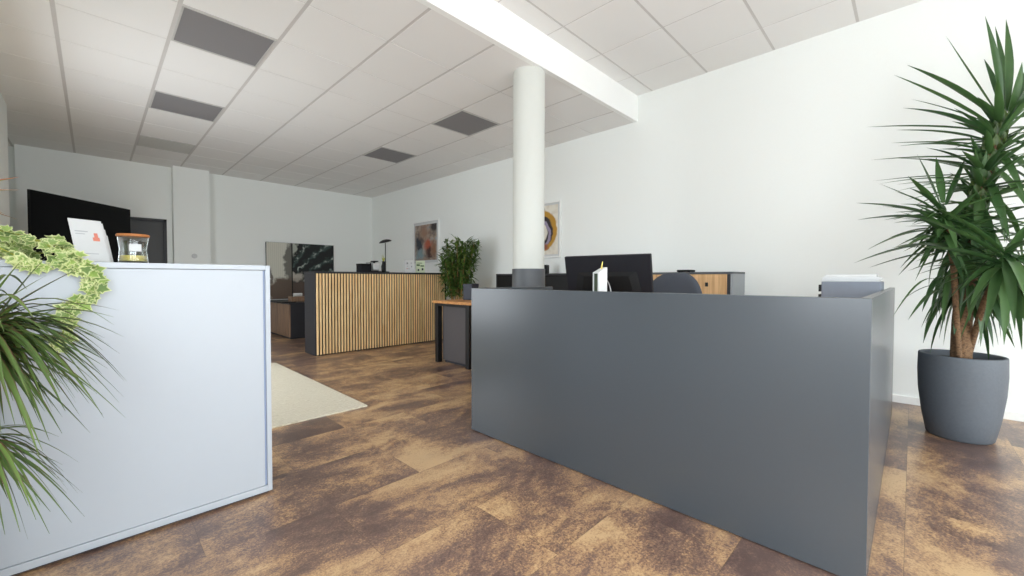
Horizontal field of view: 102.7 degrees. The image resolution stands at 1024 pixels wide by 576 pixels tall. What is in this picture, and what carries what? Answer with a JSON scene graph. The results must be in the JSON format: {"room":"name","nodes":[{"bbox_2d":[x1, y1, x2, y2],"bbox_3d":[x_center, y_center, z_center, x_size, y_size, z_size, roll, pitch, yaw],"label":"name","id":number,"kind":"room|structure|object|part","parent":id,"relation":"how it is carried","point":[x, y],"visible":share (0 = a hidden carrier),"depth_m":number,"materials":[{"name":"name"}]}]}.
{"room":"open-plan office","nodes":[
{"label":"open-plan office","id":0,"kind":"room"},
{"bbox_2d":[0,93,9,259],"bbox_3d":[-2.842,-0.720,1.546,12.850,3.400,0.460,1,2,44],"label":"wall","id":1,"kind":"structure","parent":0,"point":[4,172],"depth_m":4.33,"materials":[{"name":"paint"}]},
{"bbox_2d":[27,189,130,262],"bbox_3d":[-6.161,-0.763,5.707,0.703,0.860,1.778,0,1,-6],"label":"television","id":2,"kind":"object","parent":1,"relation":"attached to","point":[48,213],"visible":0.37,"depth_m":5.32,"materials":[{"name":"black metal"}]},
{"bbox_2d":[8,144,371,299],"bbox_3d":[-5.462,-0.866,7.805,0.350,3.400,5.750,1,2,44],"label":"wall","id":3,"kind":"structure","parent":0,"point":[246,214],"depth_m":7.66,"materials":[{"name":"paint"}]},
{"bbox_2d":[130,217,166,262],"bbox_3d":[-6.261,-0.160,6.819,0.110,2.030,0.800,1,2,44],"label":"door","id":4,"kind":"structure","parent":3,"relation":"in","point":[156,229],"depth_m":6.96,"materials":[{"name":"metal"}]},
{"bbox_2d":[171,166,210,263],"bbox_3d":[-5.652,-0.753,7.220,0.200,3.200,0.505,1,2,44],"label":"column","id":5,"kind":"structure","parent":3,"relation":"attached to","point":[190,192],"depth_m":7.12,"materials":[{"name":"paint"}]},
{"bbox_2d":[265,242,291,298],"bbox_3d":[-4.718,-0.349,8.296,0.046,1.145,0.475,1,2,44],"label":"picture","id":6,"kind":"object","parent":3,"relation":"attached to","point":[278,255],"visible":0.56,"depth_m":8.28,"materials":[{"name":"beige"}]},
{"bbox_2d":[292,243,333,295],"bbox_3d":[-4.253,-0.359,8.771,0.046,1.145,0.845,1,2,44],"label":"picture","id":7,"kind":"object","parent":3,"relation":"attached to","point":[305,257],"visible":0.53,"depth_m":8.66,"materials":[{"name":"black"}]},
{"bbox_2d":[0,0,632,197],"bbox_3d":[-3.050,-2.091,5.421,7.090,0.100,5.750,1,2,44],"label":"ceiling","id":8,"kind":"structure","parent":0,"point":[340,82],"depth_m":4.17,"materials":[{"name":"tile"}]},
{"bbox_2d":[137,135,195,153],"bbox_3d":[-4.979,-2.065,5.892,0.596,0.030,0.596,1,2,44],"label":"recessed light","id":9,"kind":"object","parent":8,"relation":"in","point":[145,141],"visible":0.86,"depth_m":5.89,"materials":[{"name":"grey plastic"}]},
{"bbox_2d":[149,90,224,121],"bbox_3d":[-3.646,-2.034,4.589,0.596,0.030,0.596,1,2,44],"label":"recessed light","id":10,"kind":"object","parent":8,"relation":"in","point":[162,101],"visible":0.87,"depth_m":4.56,"materials":[{"name":"grey plastic"}]},
{"bbox_2d":[171,5,276,66],"bbox_3d":[-2.313,-2.002,3.286,0.596,0.030,0.596,1,2,44],"label":"recessed light","id":11,"kind":"object","parent":8,"relation":"in","point":[194,28],"visible":0.86,"depth_m":3.26,"materials":[{"name":"grey plastic"}]},
{"bbox_2d":[362,147,415,162],"bbox_3d":[-1.905,-2.072,6.369,0.596,0.030,0.596,1,2,44],"label":"recessed light","id":12,"kind":"object","parent":8,"relation":"in","point":[381,153],"visible":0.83,"depth_m":6.36,"materials":[{"name":"grey plastic"}]},
{"bbox_2d":[432,110,499,135],"bbox_3d":[-0.572,-2.040,5.066,0.596,0.030,0.596,1,2,44],"label":"recessed light","id":13,"kind":"object","parent":8,"relation":"in","point":[463,122],"visible":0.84,"depth_m":5.05,"materials":[{"name":"grey plastic"}]},
{"bbox_2d":[14,333,1023,575],"bbox_3d":[-0.978,0.988,3.530,12.900,0.100,5.850,1,2,44],"label":"floor","id":14,"kind":"structure","parent":0,"point":[402,483],"depth_m":1.78,"materials":[{"name":"brown wood"}]},
{"bbox_2d":[0,177,123,533],"bbox_3d":[-1.406,0.297,1.067,0.583,1.393,0.598,-1,2,-42],"label":"dracaena","id":15,"kind":"object","parent":14,"relation":"on","point":[14,335],"visible":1,"depth_m":1.10,"materials":[{"name":"plant"}]},
{"bbox_2d":[0,260,272,575],"bbox_3d":[-1.711,0.440,1.659,0.420,1.080,1.200,1,2,44],"label":"base cabinet","id":16,"kind":"object","parent":14,"relation":"on","point":[189,435],"visible":0.95,"depth_m":1.63,"materials":[{"name":"white laminate"}]},
{"bbox_2d":[0,225,111,352],"bbox_3d":[-1.802,-0.007,1.429,0.364,0.482,0.571,1,2,44],"label":"ivy","id":17,"kind":"object","parent":16,"relation":"on","point":[15,247],"visible":0.95,"depth_m":1.46,"materials":[{"name":"plant"}]},
{"bbox_2d":[115,233,149,262],"bbox_3d":[-1.583,-0.162,1.710,0.106,0.122,0.106,1,2,44],"label":"candle jar","id":18,"kind":"object","parent":16,"relation":"on","point":[132,247],"visible":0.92,"depth_m":1.68,"materials":[{"name":"clear glass"}]},
{"bbox_3d":[-1.583,-0.218,1.709,0.106,0.010,0.106,1,2,44],"label":"lid","id":19,"kind":"part","parent":18,"relation":"part of","materials":[{"name":"orange wood"}]},
{"bbox_3d":[-1.665,-0.101,1.623,0.070,0.003,0.130,0,1,14],"label":"holder","id":20,"kind":"object","parent":16,"relation":"on","visible":0},
{"bbox_2d":[67,218,109,261],"bbox_3d":[-1.664,-0.187,1.611,0.050,0.166,0.104,0,1,14],"label":"leaflet","id":21,"kind":"object","parent":20,"relation":"on","point":[87,235],"visible":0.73,"depth_m":1.61,"materials":[{"name":"white paper"}]},
{"bbox_2d":[93,233,99,240],"bbox_3d":[-1.660,-0.203,1.633,0.010,0.032,0.022,0,1,14],"label":"print","id":22,"kind":"object","parent":21,"relation":"attached to","point":[96,236],"depth_m":1.64},
{"bbox_2d":[102,224,110,261],"bbox_3d":[-1.667,-0.182,1.619,0.048,0.159,0.106,0,1,14],"label":"leaflet","id":23,"kind":"object","parent":20,"relation":"on","point":[102,224],"visible":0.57,"depth_m":1.67,"materials":[{"name":"white paper"}]},
{"bbox_2d":[104,230,111,261],"bbox_3d":[-1.669,-0.169,1.630,0.042,0.138,0.104,0,1,14],"label":"leaflet","id":24,"kind":"object","parent":20,"relation":"on","point":[104,230],"visible":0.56,"depth_m":1.68,"materials":[{"name":"white paper"}]},
{"bbox_2d":[270,299,304,338],"bbox_3d":[-3.936,0.539,7.469,1.270,0.610,0.640,1,2,44],"label":"sideboard","id":25,"kind":"object","parent":14,"relation":"on","point":[287,319],"visible":0.58,"depth_m":6.96,"materials":[{"name":"brown wood"}]},
{"bbox_3d":[-4.364,0.536,7.468,0.614,0.545,0.020,1,2,44],"label":"door","id":26,"kind":"part","parent":25,"relation":"part of","materials":[{"name":"brown wood"}]},
{"bbox_3d":[-3.921,0.546,7.035,0.614,0.545,0.020,1,2,44],"label":"door","id":27,"kind":"part","parent":25,"relation":"part of","materials":[{"name":"brown wood"}]},
{"bbox_2d":[288,296,304,301],"bbox_3d":[-3.817,0.194,7.289,0.184,0.088,0.264,1,2,44],"label":"box","id":28,"kind":"object","parent":25,"relation":"on","point":[290,298],"visible":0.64,"depth_m":7.22,"materials":[{"name":"brown wood"}]},
{"bbox_3d":[-3.817,0.164,7.289,0.184,0.028,0.264,1,2,44],"label":"lid","id":29,"kind":"part","parent":28,"relation":"part of","materials":[{"name":"brown wood"}]},
{"bbox_2d":[271,363,366,428],"bbox_3d":[-2.678,0.933,3.382,2.355,0.012,1.962,1,2,44],"label":"rug","id":30,"kind":"object","parent":14,"relation":"on","point":[295,397],"visible":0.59,"depth_m":3.40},
{"bbox_2d":[304,271,445,355],"bbox_3d":[-1.974,0.319,6.230,0.412,1.112,2.106,1,2,44],"label":"reception desk","id":31,"kind":"object","parent":14,"relation":"on","point":[345,311],"depth_m":5.86,"materials":[{"name":"brown wood"}]},
{"bbox_2d":[356,263,370,271],"bbox_3d":[-2.179,-0.294,6.005,0.144,0.124,0.154,1,2,40],"label":"box","id":32,"kind":"object","parent":31,"relation":"on","point":[361,267],"visible":0.92,"depth_m":5.95,"materials":[{"name":"plastic"}]},
{"bbox_2d":[366,261,381,271],"bbox_3d":[-2.079,-0.322,6.164,0.170,0.172,0.220,-1,2,-42],"label":"coffee machine","id":33,"kind":"object","parent":31,"relation":"on","point":[374,265],"visible":0.77,"depth_m":6.11,"materials":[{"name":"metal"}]},
{"bbox_3d":[-2.049,-0.320,6.130,0.100,0.100,0.088,-1,2,-42],"label":"water tank","id":34,"kind":"part","parent":33,"relation":"part of","materials":[{"name":"plastic"}]},
{"bbox_2d":[304,271,444,274],"bbox_3d":[-1.973,-0.224,6.218,0.412,0.025,2.106,1,2,44],"label":"countertop","id":35,"kind":"structure","parent":31,"relation":"on","point":[309,271],"depth_m":5.84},
{"bbox_2d":[381,257,385,271],"bbox_3d":[-1.922,-0.368,6.123,0.068,0.266,0.068,1,2,44],"label":"vase","id":36,"kind":"object","parent":31,"relation":"on","point":[383,266],"visible":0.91,"depth_m":6.10,"materials":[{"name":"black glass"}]},
{"bbox_2d":[379,239,391,271],"bbox_3d":[-1.961,-0.498,6.338,0.196,0.516,0.191,1,2,44],"label":"desk lamp","id":37,"kind":"object","parent":31,"relation":"on","point":[385,240],"visible":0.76,"depth_m":6.31,"materials":[{"name":"black metal"}]},
{"bbox_3d":[-1.963,-0.726,6.332,0.196,0.047,0.196,-4,11,45],"label":"lamp shade","id":38,"kind":"part","parent":37,"relation":"part of","materials":[{"name":"black metal"}]},
{"bbox_2d":[404,260,413,272],"bbox_3d":[-1.627,-0.341,6.455,0.156,0.198,0.057,-1,2,-32],"label":"table sign","id":39,"kind":"object","parent":31,"relation":"on","point":[408,264],"visible":0.88,"depth_m":6.43,"materials":[{"name":"white paper"}]},
{"bbox_2d":[416,261,424,272],"bbox_3d":[-1.486,-0.342,6.599,0.148,0.195,0.057,-1,2,-32],"label":"table sign","id":40,"kind":"object","parent":31,"relation":"on","point":[420,265],"visible":1,"depth_m":6.58,"materials":[{"name":"paper"}]},
{"bbox_2d":[432,299,470,369],"bbox_3d":[-0.277,0.524,5.232,0.732,0.752,1.262,1,2,44],"label":"office desk","id":41,"kind":"object","parent":14,"relation":"on","point":[461,303],"visible":0.38,"depth_m":4.81,"materials":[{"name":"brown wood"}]},
{"bbox_3d":[-0.899,0.543,5.017,0.060,0.722,0.060,1,2,44],"label":"leg","id":42,"kind":"part","parent":41,"relation":"part of","materials":[{"name":"black metal"}]},
{"bbox_3d":[-0.286,0.195,5.221,0.520,0.032,1.220,1,2,44],"label":"rail","id":43,"kind":"part","parent":41,"relation":"part of","materials":[{"name":"black metal"}]},
{"bbox_3d":[-0.484,0.553,4.612,0.060,0.722,0.060,1,2,44],"label":"leg","id":44,"kind":"part","parent":41,"relation":"part of","materials":[{"name":"black metal"}]},
{"bbox_2d":[463,284,478,299],"bbox_3d":[-0.518,0.048,5.166,0.126,0.203,0.186,1,1,24],"label":"box","id":45,"kind":"object","parent":41,"relation":"on","point":[466,287],"visible":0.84,"depth_m":5.09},
{"bbox_3d":[-0.518,-0.032,5.164,0.126,0.043,0.186,1,1,24],"label":"lid","id":46,"kind":"part","parent":45,"relation":"part of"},
{"bbox_2d":[443,306,464,365],"bbox_3d":[-0.522,0.563,4.988,0.510,0.685,0.415,1,2,44],"label":"drawer pedestal","id":47,"kind":"object","parent":14,"relation":"on","point":[453,317],"visible":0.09,"depth_m":4.86,"materials":[{"name":"grey metal"}]},
{"bbox_2d":[435,234,480,299],"bbox_3d":[-0.849,0.013,6.547,0.762,1.713,0.780,1,2,44],"label":"potted plant","id":48,"kind":"object","parent":14,"relation":"on","point":[458,265],"visible":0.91,"depth_m":6.42,"materials":[{"name":"plant"}]},
{"bbox_2d":[512,66,544,286],"bbox_3d":[0.157,-0.544,3.856,0.312,2.952,0.312,1,2,44],"label":"column","id":49,"kind":"structure","parent":14,"relation":"on","point":[528,270],"depth_m":3.72,"materials":[{"name":"paint"}]},
{"bbox_2d":[496,273,567,289],"bbox_3d":[0.485,0.344,5.761,1.653,1.090,0.392,1,2,44],"label":"sideboard","id":50,"kind":"object","parent":14,"relation":"on","point":[558,281],"visible":0.19,"depth_m":5.46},
{"bbox_3d":[0.070,0.321,5.909,0.799,1.003,0.020,1,2,44],"label":"door","id":51,"kind":"part","parent":50,"relation":"part of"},
{"bbox_2d":[544,265,548,273],"bbox_3d":[0.464,-0.263,5.762,0.090,0.125,0.105,1,1,29],"label":"speaker","id":52,"kind":"object","parent":50,"relation":"on","point":[546,267],"visible":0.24,"depth_m":5.71},
{"bbox_3d":[0.644,0.335,5.348,0.799,1.003,0.020,1,2,44],"label":"door","id":53,"kind":"part","parent":50,"relation":"part of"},
{"bbox_2d":[653,273,701,293],"bbox_3d":[1.023,0.423,2.863,0.594,1.064,0.594,-1,2,-41],"label":"office chair","id":54,"kind":"object","parent":14,"relation":"on","point":[668,282],"visible":0.18,"depth_m":2.96,"materials":[{"name":"grey fabric"}]},
{"bbox_2d":[471,286,894,575],"bbox_3d":[1.304,0.477,2.918,2.014,0.957,2.450,1,2,44],"label":"reception desk","id":55,"kind":"object","parent":14,"relation":"on","point":[763,420],"visible":1,"depth_m":1.71,"materials":[{"name":"laminate"}]},
{"bbox_3d":[0.038,0.469,3.043,0.030,0.951,0.800,1,2,44],"label":"return panel","id":56,"kind":"part","parent":55,"relation":"part of","materials":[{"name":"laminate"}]},
{"bbox_2d":[593,261,606,290],"bbox_3d":[0.494,0.034,2.303,0.061,0.368,0.052,-1,1,-26],"label":"pen holder","id":57,"kind":"object","parent":55,"relation":"on","point":[600,275],"visible":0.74,"depth_m":2.28,"materials":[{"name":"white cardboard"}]},
{"bbox_2d":[565,253,653,292],"bbox_3d":[0.584,0.001,2.593,0.578,0.422,0.190,1,2,36],"label":"monitor","id":58,"kind":"object","parent":55,"relation":"on","point":[625,272],"visible":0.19,"depth_m":2.57,"materials":[{"name":"plastic"}]},
{"bbox_2d":[818,281,883,297],"bbox_3d":[2.154,0.086,2.600,0.294,0.255,0.334,1,2,44],"label":"tray","id":59,"kind":"object","parent":55,"relation":"on","point":[843,289],"visible":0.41,"depth_m":2.48,"materials":[{"name":"grey plastic"}]},
{"bbox_2d":[822,274,883,281],"bbox_3d":[2.160,-0.063,2.598,0.294,0.044,0.198,1,2,44],"label":"paper stack","id":60,"kind":"object","parent":59,"relation":"on","point":[858,277],"visible":0.98,"depth_m":2.53,"materials":[{"name":"white paper"}]},
{"bbox_3d":[2.023,0.490,2.235,0.030,0.951,2.420,1,2,44],"label":"panel","id":61,"kind":"part","parent":55,"relation":"part of","materials":[{"name":"laminate"}]},
{"bbox_2d":[653,272,744,294],"bbox_3d":[1.653,0.372,4.608,1.626,1.090,0.408,1,2,44],"label":"sideboard","id":62,"kind":"object","parent":14,"relation":"on","point":[728,283],"visible":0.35,"depth_m":4.03,"materials":[{"name":"brown wood"}]},
{"bbox_2d":[677,270,694,271],"bbox_3d":[1.855,-0.180,4.364,0.150,0.026,0.120,1,2,44],"label":"router","id":63,"kind":"object","parent":62,"relation":"on","point":[677,270],"visible":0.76,"depth_m":4.32,"materials":[{"name":"black plastic"}]},
{"bbox_2d":[857,17,1023,444],"bbox_3d":[2.821,-0.406,2.490,1.775,2.746,1.008,-1,2,-44],"label":"yucca","id":64,"kind":"object","parent":14,"relation":"on","point":[963,392],"visible":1,"depth_m":2.56,"materials":[{"name":"plant"}]},
{"bbox_2d":[917,349,1009,444],"bbox_3d":[2.907,0.696,2.655,0.402,0.535,0.402,1,2,44],"label":"pot","id":65,"kind":"object","parent":64,"relation":"attached to","point":[963,396],"depth_m":2.53,"materials":[{"name":"grey ceramic"}]},
{"bbox_2d":[372,0,1023,412],"bbox_3d":[1.041,-0.805,5.553,12.900,3.400,0.120,1,2,44],"label":"wall","id":66,"kind":"structure","parent":0,"point":[764,167],"depth_m":3.93,"materials":[{"name":"paint"}]},
{"bbox_2d":[413,219,439,263],"bbox_3d":[-1.715,-0.906,8.139,0.900,0.855,0.030,1,2,44],"label":"framed picture","id":67,"kind":"object","parent":66,"relation":"attached to","point":[426,234],"visible":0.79,"depth_m":8.10},
{"bbox_2d":[415,223,436,260],"bbox_3d":[-1.718,-0.906,8.136,0.750,0.705,0.003,1,2,44],"label":"print","id":68,"kind":"object","parent":67,"relation":"attached to","point":[425,233],"depth_m":8.12},
{"bbox_2d":[416,0,637,122],"bbox_3d":[-0.344,-2.161,3.094,0.050,0.358,5.290,1,2,44],"label":"beam","id":69,"kind":"structure","parent":66,"relation":"attached to","point":[490,20],"depth_m":3.62,"materials":[{"name":"paint"}]},
{"bbox_2d":[544,200,561,257],"bbox_3d":[0.386,-0.846,6.087,0.855,0.810,0.030,1,2,44],"label":"framed picture","id":70,"kind":"object","parent":66,"relation":"attached to","point":[552,209],"visible":0.5,"depth_m":5.88},
{"bbox_2d":[544,204,557,254],"bbox_3d":[0.383,-0.846,6.084,0.755,0.710,0.003,1,2,44],"label":"print","id":71,"kind":"object","parent":70,"relation":"attached to","point":[550,210],"depth_m":5.91},
{"bbox_2d":[892,394,1023,421],"bbox_3d":[1.099,0.867,5.438,12.400,0.062,0.014,1,2,44],"label":"baseboard","id":72,"kind":"structure","parent":66,"relation":"attached to","point":[1010,415],"depth_m":3.30,"materials":[{"name":"white wood"}]},
{"bbox_2d":[495,0,922,95],"bbox_3d":[1.712,-2.291,1.081,5.740,0.100,5.290,1,2,44],"label":"ceiling","id":73,"kind":"structure","parent":0,"point":[645,46],"depth_m":3.61,"materials":[{"name":"tile"}]}
]}

